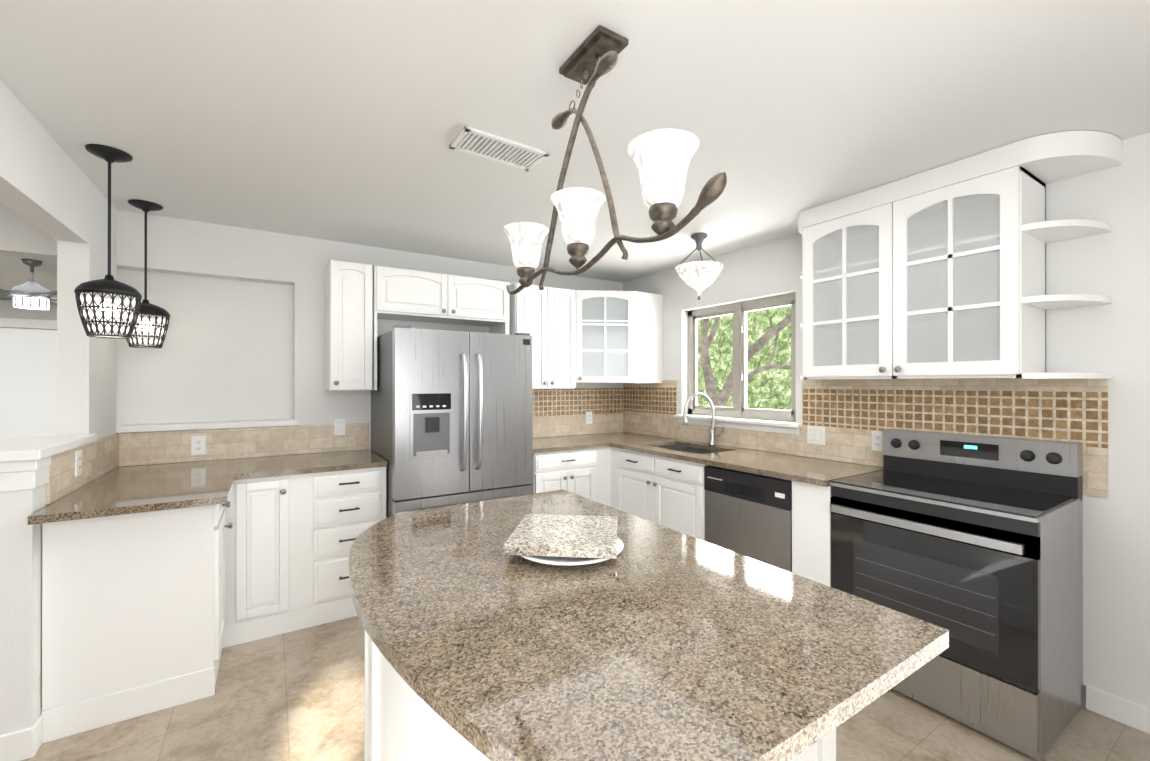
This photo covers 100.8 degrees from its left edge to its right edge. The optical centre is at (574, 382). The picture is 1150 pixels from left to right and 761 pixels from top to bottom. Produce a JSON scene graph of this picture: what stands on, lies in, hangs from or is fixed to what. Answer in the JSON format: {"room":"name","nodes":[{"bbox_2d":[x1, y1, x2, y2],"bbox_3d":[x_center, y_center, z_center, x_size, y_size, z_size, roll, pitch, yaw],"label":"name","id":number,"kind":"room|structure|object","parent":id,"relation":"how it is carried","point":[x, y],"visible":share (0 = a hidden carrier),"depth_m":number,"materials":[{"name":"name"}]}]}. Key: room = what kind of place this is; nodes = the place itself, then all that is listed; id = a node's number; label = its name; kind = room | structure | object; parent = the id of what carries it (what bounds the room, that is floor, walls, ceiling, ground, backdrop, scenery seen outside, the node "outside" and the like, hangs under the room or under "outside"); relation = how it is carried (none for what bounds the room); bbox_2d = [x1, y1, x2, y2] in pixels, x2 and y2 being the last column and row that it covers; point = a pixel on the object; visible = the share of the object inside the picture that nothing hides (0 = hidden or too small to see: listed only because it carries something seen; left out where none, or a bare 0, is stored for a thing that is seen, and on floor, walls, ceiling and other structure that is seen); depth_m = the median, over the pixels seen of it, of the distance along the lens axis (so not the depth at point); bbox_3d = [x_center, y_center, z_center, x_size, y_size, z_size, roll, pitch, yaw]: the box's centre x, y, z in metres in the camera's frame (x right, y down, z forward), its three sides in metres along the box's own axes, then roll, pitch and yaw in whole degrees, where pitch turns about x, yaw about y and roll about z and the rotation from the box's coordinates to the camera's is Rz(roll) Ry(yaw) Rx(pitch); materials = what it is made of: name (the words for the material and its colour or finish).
{"room":"kitchen","nodes":[
{"label":"kitchen","id":0,"kind":"room"},
{"bbox_2d":[0,300,56,438],"bbox_3d":[-5.928,0.204,5.741,10.320,2.400,0.150,0,0,-33],"label":"wall","id":1,"kind":"structure","parent":0,"point":[28,381],"depth_m":5.43,"materials":[{"name":"white paint"}]},
{"bbox_2d":[0,318,56,328],"bbox_3d":[-4.361,0.340,6.632,6.120,2.130,0.034,0,0,-33],"label":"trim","id":2,"kind":"structure","parent":1,"relation":"attached to","point":[27,323],"depth_m":5.42,"materials":[{"name":"white"}]},
{"bbox_2d":[0,202,56,260],"bbox_3d":[-5.393,-0.852,1.081,6.199,0.299,0.160,0,0,-33],"label":"beam","id":3,"kind":"structure","parent":0,"point":[20,236],"depth_m":2.55,"materials":[{"name":"white paint"}]},
{"bbox_2d":[0,483,87,734],"bbox_3d":[-2.307,0.844,1.989,0.240,1.110,0.648,0,0,-33],"label":"wall","id":4,"kind":"structure","parent":0,"point":[20,623],"depth_m":1.76,"materials":[{"name":"white paint"}]},
{"bbox_2d":[0,434,96,760],"bbox_3d":[-2.292,0.824,1.975,0.290,1.150,0.688,0,0,-33],"label":"trim","id":5,"kind":"structure","parent":4,"relation":"on","point":[25,462],"depth_m":1.77,"materials":[{"name":"white wood"}]},
{"bbox_2d":[46,433,121,503],"bbox_3d":[-2.360,0.385,2.306,0.011,0.192,1.000,0,0,-33],"label":"backsplash","id":6,"kind":"structure","parent":4,"relation":"attached to","point":[99,457],"depth_m":2.23,"materials":[{"name":"tile"}]},
{"bbox_2d":[75,449,81,476],"bbox_3d":[-2.255,0.364,2.160,0.008,0.115,0.070,0,0,-33],"label":"outlet","id":7,"kind":"object","parent":6,"relation":"attached to","point":[78,462],"visible":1,"depth_m":2.15,"materials":[{"name":"white plastic"}]},
{"bbox_2d":[0,79,88,243],"bbox_3d":[-0.464,-0.844,-0.770,0.110,0.319,7.289,0,0,-33],"label":"header beam","id":8,"kind":"structure","parent":0,"point":[44,182],"depth_m":1.85,"materials":[{"name":"white paint"}]},
{"bbox_2d":[57,179,116,482],"bbox_3d":[-2.559,0.200,2.506,0.110,2.400,0.489,0,0,-33],"label":"wall column","id":9,"kind":"structure","parent":0,"point":[86,384],"depth_m":2.32,"materials":[{"name":"white paint"}]},
{"bbox_2d":[116,210,622,467],"bbox_3d":[-1.172,0.201,3.779,3.820,2.400,0.160,0,0,-33],"label":"wall","id":10,"kind":"structure","parent":0,"point":[244,308],"depth_m":3.13,"materials":[{"name":"white paint"}]},
{"bbox_2d":[116,419,297,432],"bbox_3d":[-2.287,0.269,3.023,0.903,0.038,0.148,0,0,-33],"label":"trim","id":11,"kind":"structure","parent":10,"relation":"on","point":[128,428],"depth_m":2.94,"materials":[{"name":"white wood"}]},
{"bbox_2d":[122,423,368,465],"bbox_3d":[-2.071,0.386,3.102,1.354,0.192,0.011,0,0,-33],"label":"backsplash","id":12,"kind":"structure","parent":10,"relation":"attached to","point":[157,447],"depth_m":3.05,"materials":[{"name":"tile"}]},
{"bbox_2d":[191,436,205,454],"bbox_3d":[-2.321,0.385,2.931,0.070,0.115,0.008,0,0,-33],"label":"outlet","id":13,"kind":"object","parent":12,"relation":"attached to","point":[198,445],"visible":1,"depth_m":2.93,"materials":[{"name":"white plastic"}]},
{"bbox_2d":[334,418,344,434],"bbox_3d":[-1.659,0.311,3.353,0.070,0.115,0.009,0,0,-33],"label":"light switch","id":14,"kind":"object","parent":12,"relation":"attached to","point":[339,426],"visible":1,"depth_m":3.35,"materials":[{"name":"white plastic"}]},
{"bbox_2d":[325,260,372,390],"bbox_3d":[-1.535,-0.369,3.224,0.257,0.840,0.381,0,0,-33],"label":"upper cabinet","id":15,"kind":"object","parent":10,"relation":"attached to","point":[348,324],"visible":1,"depth_m":3.09,"materials":[{"name":"white wood"}]},
{"bbox_2d":[372,265,508,389],"bbox_3d":[-1.002,-0.369,3.565,0.990,0.840,0.381,0,0,-33],"label":"upper cabinet","id":16,"kind":"object","parent":10,"relation":"attached to","point":[400,294],"visible":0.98,"depth_m":3.41,"materials":[{"name":"white wood"}]},
{"bbox_2d":[509,283,574,388],"bbox_3d":[-0.310,-0.368,4.007,0.555,0.840,0.381,0,0,-33],"label":"upper cabinet","id":17,"kind":"object","parent":10,"relation":"attached to","point":[545,317],"visible":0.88,"depth_m":3.88,"materials":[{"name":"white wood"}]},
{"bbox_2d":[533,388,621,437],"bbox_3d":[-0.122,0.230,4.348,1.401,0.507,0.011,0,0,-33],"label":"backsplash","id":18,"kind":"structure","parent":10,"relation":"attached to","point":[556,412],"depth_m":4.42,"materials":[{"name":"tile"}]},
{"bbox_2d":[586,412,591,423],"bbox_3d":[0.135,0.332,4.501,0.070,0.115,0.008,0,0,-33],"label":"outlet","id":19,"kind":"object","parent":18,"relation":"attached to","point":[588,417],"visible":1,"depth_m":4.50,"materials":[{"name":"white plastic"}]},
{"bbox_2d":[575,290,662,382],"bbox_3d":[0.308,-0.393,4.284,0.780,0.790,0.582,0,0,-33],"label":"upper cabinet","id":20,"kind":"object","parent":10,"relation":"attached to","point":[618,336],"visible":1,"depth_m":4.06,"materials":[{"name":"white wood"}]},
{"bbox_2d":[0,0,1149,297],"bbox_3d":[-2.925,-1.032,1.046,10.320,0.060,13.000,0,0,-33],"label":"ceiling","id":21,"kind":"structure","parent":0,"point":[342,120],"depth_m":1.69,"materials":[{"name":"white paint"}]},
{"bbox_2d":[0,259,56,309],"bbox_3d":[-4.436,-0.800,3.908,1.333,0.393,1.294,0,0,-33],"label":"ceiling fan","id":22,"kind":"object","parent":21,"relation":"hanging from","point":[32,294],"visible":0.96,"depth_m":3.82,"materials":[{"name":"grey metal"}]},
{"bbox_2d":[74,144,141,338],"bbox_3d":[-2.020,-0.598,2.062,0.211,0.801,0.211,0,0,-33],"label":"pendant light","id":23,"kind":"object","parent":21,"relation":"hanging from","point":[107,290],"visible":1,"depth_m":2.03,"materials":[{"name":"black metal"}]},
{"bbox_2d":[121,199,170,348],"bbox_3d":[-2.403,-0.598,2.661,0.211,0.801,0.211,0,0,-33],"label":"pendant light","id":24,"kind":"object","parent":21,"relation":"hanging from","point":[148,311],"visible":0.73,"depth_m":2.64,"materials":[{"name":"black metal"}]},
{"bbox_2d":[449,126,548,170],"bbox_3d":[-0.322,-0.994,2.033,0.386,0.012,0.203,0,0,-33],"label":"ceiling vent","id":25,"kind":"object","parent":21,"relation":"in","point":[484,145],"visible":0.98,"depth_m":2.02,"materials":[{"name":"white metal"}]},
{"bbox_2d":[503,25,726,293],"bbox_3d":[0.022,-0.668,1.496,0.175,0.664,1.121,0,0,-33],"label":"chandelier","id":26,"kind":"object","parent":21,"relation":"hanging from","point":[661,158],"visible":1,"depth_m":1.40,"materials":[{"name":"white glass"}]},
{"bbox_2d":[675,233,723,299],"bbox_3d":[0.840,-0.778,3.215,0.320,0.438,0.320,0,0,-33],"label":"semi-flush ceiling light","id":27,"kind":"object","parent":21,"relation":"attached to","point":[698,277],"visible":1,"depth_m":3.14,"materials":[{"name":"white glass"}]},
{"bbox_2d":[21,616,1149,760],"bbox_3d":[-2.925,1.428,1.042,10.320,0.060,13.000,0,0,-33],"label":"floor","id":28,"kind":"structure","parent":0,"point":[298,695],"depth_m":1.93,"materials":[{"name":"tile"}]},
{"bbox_2d":[41,500,228,742],"bbox_3d":[-1.959,0.957,2.179,0.547,0.884,0.446,0,0,-33],"label":"base cabinet","id":29,"kind":"object","parent":28,"relation":"on","point":[144,613],"depth_m":1.98,"materials":[{"name":"white wood"}]},
{"bbox_2d":[229,467,385,646],"bbox_3d":[-1.661,0.958,2.950,0.825,0.884,0.705,0,0,-33],"label":"base cabinet","id":30,"kind":"object","parent":28,"relation":"on","point":[291,537],"depth_m":2.68,"materials":[{"name":"white wood"}]},
{"bbox_2d":[28,449,386,524],"bbox_3d":[-1.734,0.499,2.586,1.342,0.030,1.217,0,0,-33],"label":"countertop","id":31,"kind":"structure","parent":30,"relation":"on","point":[123,490],"depth_m":2.31,"materials":[{"name":"stone"}]},
{"bbox_2d":[371,325,532,517],"bbox_3d":[-0.871,0.529,3.345,0.910,1.743,0.875,0,0,-33],"label":"refrigerator","id":32,"kind":"object","parent":28,"relation":"on","point":[451,417],"visible":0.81,"depth_m":3.00,"materials":[{"name":"grey metal"}]},
{"bbox_2d":[531,447,610,506],"bbox_3d":[-0.167,0.959,3.944,0.708,0.884,0.638,0,0,-33],"label":"base cabinet","id":33,"kind":"object","parent":28,"relation":"on","point":[586,473],"depth_m":3.69,"materials":[{"name":"white wood"}]},
{"bbox_2d":[533,436,608,452],"bbox_3d":[-0.221,0.500,3.899,0.750,0.030,0.637,0,0,-33],"label":"countertop","id":34,"kind":"structure","parent":33,"relation":"on","point":[557,443],"depth_m":3.80,"materials":[{"name":"stone"}]},
{"bbox_2d":[364,630,835,760],"bbox_3d":[-0.100,0.956,1.334,0.872,0.885,1.217,0,0,-33],"label":"kitchen island","id":35,"kind":"object","parent":28,"relation":"on","point":[404,721],"visible":0.02,"depth_m":0.98,"materials":[{"name":"white wood"}]},
{"bbox_2d":[349,490,948,760],"bbox_3d":[-0.064,0.496,1.277,0.948,0.032,1.450,0,0,-33],"label":"island countertop","id":36,"kind":"structure","parent":35,"relation":"on","point":[652,641],"depth_m":0.89,"materials":[{"name":"stone"}]},
{"bbox_2d":[519,537,623,565],"bbox_3d":[-0.018,0.469,1.353,0.314,0.021,0.314,0,0,-33],"label":"plate","id":37,"kind":"object","parent":36,"relation":"on","point":[565,561],"visible":0.17,"depth_m":1.25,"materials":[{"name":"white ceramic"}]},
{"bbox_2d":[503,514,616,558],"bbox_3d":[-0.027,0.443,1.395,0.300,0.028,0.300,0,0,5],"label":"sample","id":38,"kind":"object","parent":37,"relation":"on","point":[580,536],"visible":1,"depth_m":1.32,"materials":[{"name":"beige stone"}]},
{"bbox_2d":[611,447,707,540],"bbox_3d":[0.813,0.959,3.624,0.638,0.884,0.998,0,0,-33],"label":"base cabinet","id":39,"kind":"object","parent":28,"relation":"on","point":[667,492],"depth_m":3.37,"materials":[{"name":"white wood"}]},
{"bbox_2d":[589,432,644,439],"bbox_3d":[0.397,0.501,4.294,0.360,0.030,0.637,0,0,-33],"label":"countertop","id":40,"kind":"structure","parent":39,"relation":"on","point":[620,435],"depth_m":4.38,"materials":[{"name":"stone"}]},
{"bbox_2d":[569,434,882,486],"bbox_3d":[0.850,0.500,3.528,0.657,0.030,2.414,0,0,-33],"label":"countertop","id":41,"kind":"structure","parent":39,"relation":"on","point":[819,472],"depth_m":2.96,"materials":[{"name":"stone"}]},
{"bbox_2d":[659,445,719,453],"bbox_3d":[0.845,0.609,3.585,0.410,0.185,0.640,0,0,-33],"label":"sink","id":42,"kind":"object","parent":41,"relation":"in","point":[689,449],"visible":0.04,"depth_m":3.83,"materials":[{"name":"silver metal"}]},
{"bbox_2d":[683,393,723,445],"bbox_3d":[0.983,0.281,3.655,0.253,0.407,0.190,0,0,-33],"label":"faucet","id":43,"kind":"object","parent":41,"relation":"on","point":[713,435],"visible":1,"depth_m":3.68,"materials":[{"name":"silver metal"}]},
{"bbox_2d":[704,465,791,572],"bbox_3d":[1.232,0.963,2.941,0.592,0.875,0.596,0,0,-33],"label":"dishwasher","id":44,"kind":"object","parent":28,"relation":"on","point":[747,514],"visible":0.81,"depth_m":2.75,"materials":[{"name":"grey metal"}]},
{"bbox_2d":[792,481,830,586],"bbox_3d":[1.468,0.957,2.612,0.624,0.884,0.206,0,0,-33],"label":"base cabinet","id":45,"kind":"object","parent":28,"relation":"on","point":[811,503],"depth_m":2.44,"materials":[{"name":"white wood"}]},
{"bbox_2d":[829,429,1082,760],"bbox_3d":[1.706,0.829,2.188,0.656,1.140,0.760,0,0,-33],"label":"stove","id":46,"kind":"object","parent":28,"relation":"on","point":[973,544],"visible":0.94,"depth_m":1.96,"materials":[{"name":"silver metal"}]},
{"bbox_2d":[623,132,1149,707],"bbox_3d":[2.600,0.198,1.574,0.160,2.400,7.940,0,0,-33],"label":"wall","id":47,"kind":"structure","parent":0,"point":[1113,338],"depth_m":2.00,"materials":[{"name":"white paint"}]},
{"bbox_2d":[674,292,801,434],"bbox_3d":[1.223,-0.136,3.640,0.165,0.965,1.145,0,0,-33],"label":"window","id":48,"kind":"structure","parent":47,"relation":"in","point":[739,311],"depth_m":3.63,"materials":[{"name":"grey wood"}]},
{"bbox_2d":[622,378,1107,497],"bbox_3d":[1.354,0.229,3.364,0.011,0.507,3.259,0,0,-33],"label":"backsplash","id":49,"kind":"structure","parent":47,"relation":"attached to","point":[850,415],"depth_m":2.59,"materials":[{"name":"tile"}]},
{"bbox_2d":[807,425,824,444],"bbox_3d":[1.544,0.335,3.047,0.009,0.115,0.115,0,0,-33],"label":"light switch","id":50,"kind":"object","parent":49,"relation":"attached to","point":[815,434],"visible":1,"depth_m":3.04,"materials":[{"name":"white plastic"}]},
{"bbox_2d":[871,431,882,451],"bbox_3d":[1.744,0.335,2.735,0.008,0.115,0.070,0,0,-33],"label":"outlet","id":51,"kind":"object","parent":49,"relation":"attached to","point":[876,440],"visible":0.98,"depth_m":2.74,"materials":[{"name":"white plastic"}]},
{"bbox_2d":[798,138,1049,379],"bbox_3d":[1.729,-0.509,2.463,0.348,0.976,0.958,0,0,-33],"label":"upper cabinet","id":52,"kind":"object","parent":47,"relation":"attached to","point":[938,272],"depth_m":2.31,"materials":[{"name":"white wood"}]},
{"bbox_2d":[1085,685,1149,733],"bbox_3d":[3.430,1.347,0.112,0.013,0.100,4.585,0,0,-33],"label":"baseboard","id":53,"kind":"structure","parent":47,"relation":"attached to","point":[1121,710],"depth_m":1.96,"materials":[{"name":"white wood"}]},
{"label":"outside","id":54,"kind":"structure","parent":0,"visible":0},
{"bbox_2d":[697,305,790,409],"bbox_3d":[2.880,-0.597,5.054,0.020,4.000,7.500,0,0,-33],"label":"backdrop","id":55,"kind":"structure","parent":54,"point":[769,389],"depth_m":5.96,"materials":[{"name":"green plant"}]},
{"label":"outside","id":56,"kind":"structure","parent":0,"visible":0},
{"bbox_2d":[699,313,790,406],"bbox_3d":[2.093,0.102,5.205,0.257,2.612,1.831,0,0,-33],"label":"tree","id":57,"kind":"object","parent":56,"point":[717,400],"visible":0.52,"depth_m":5.71,"materials":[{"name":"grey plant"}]}
]}

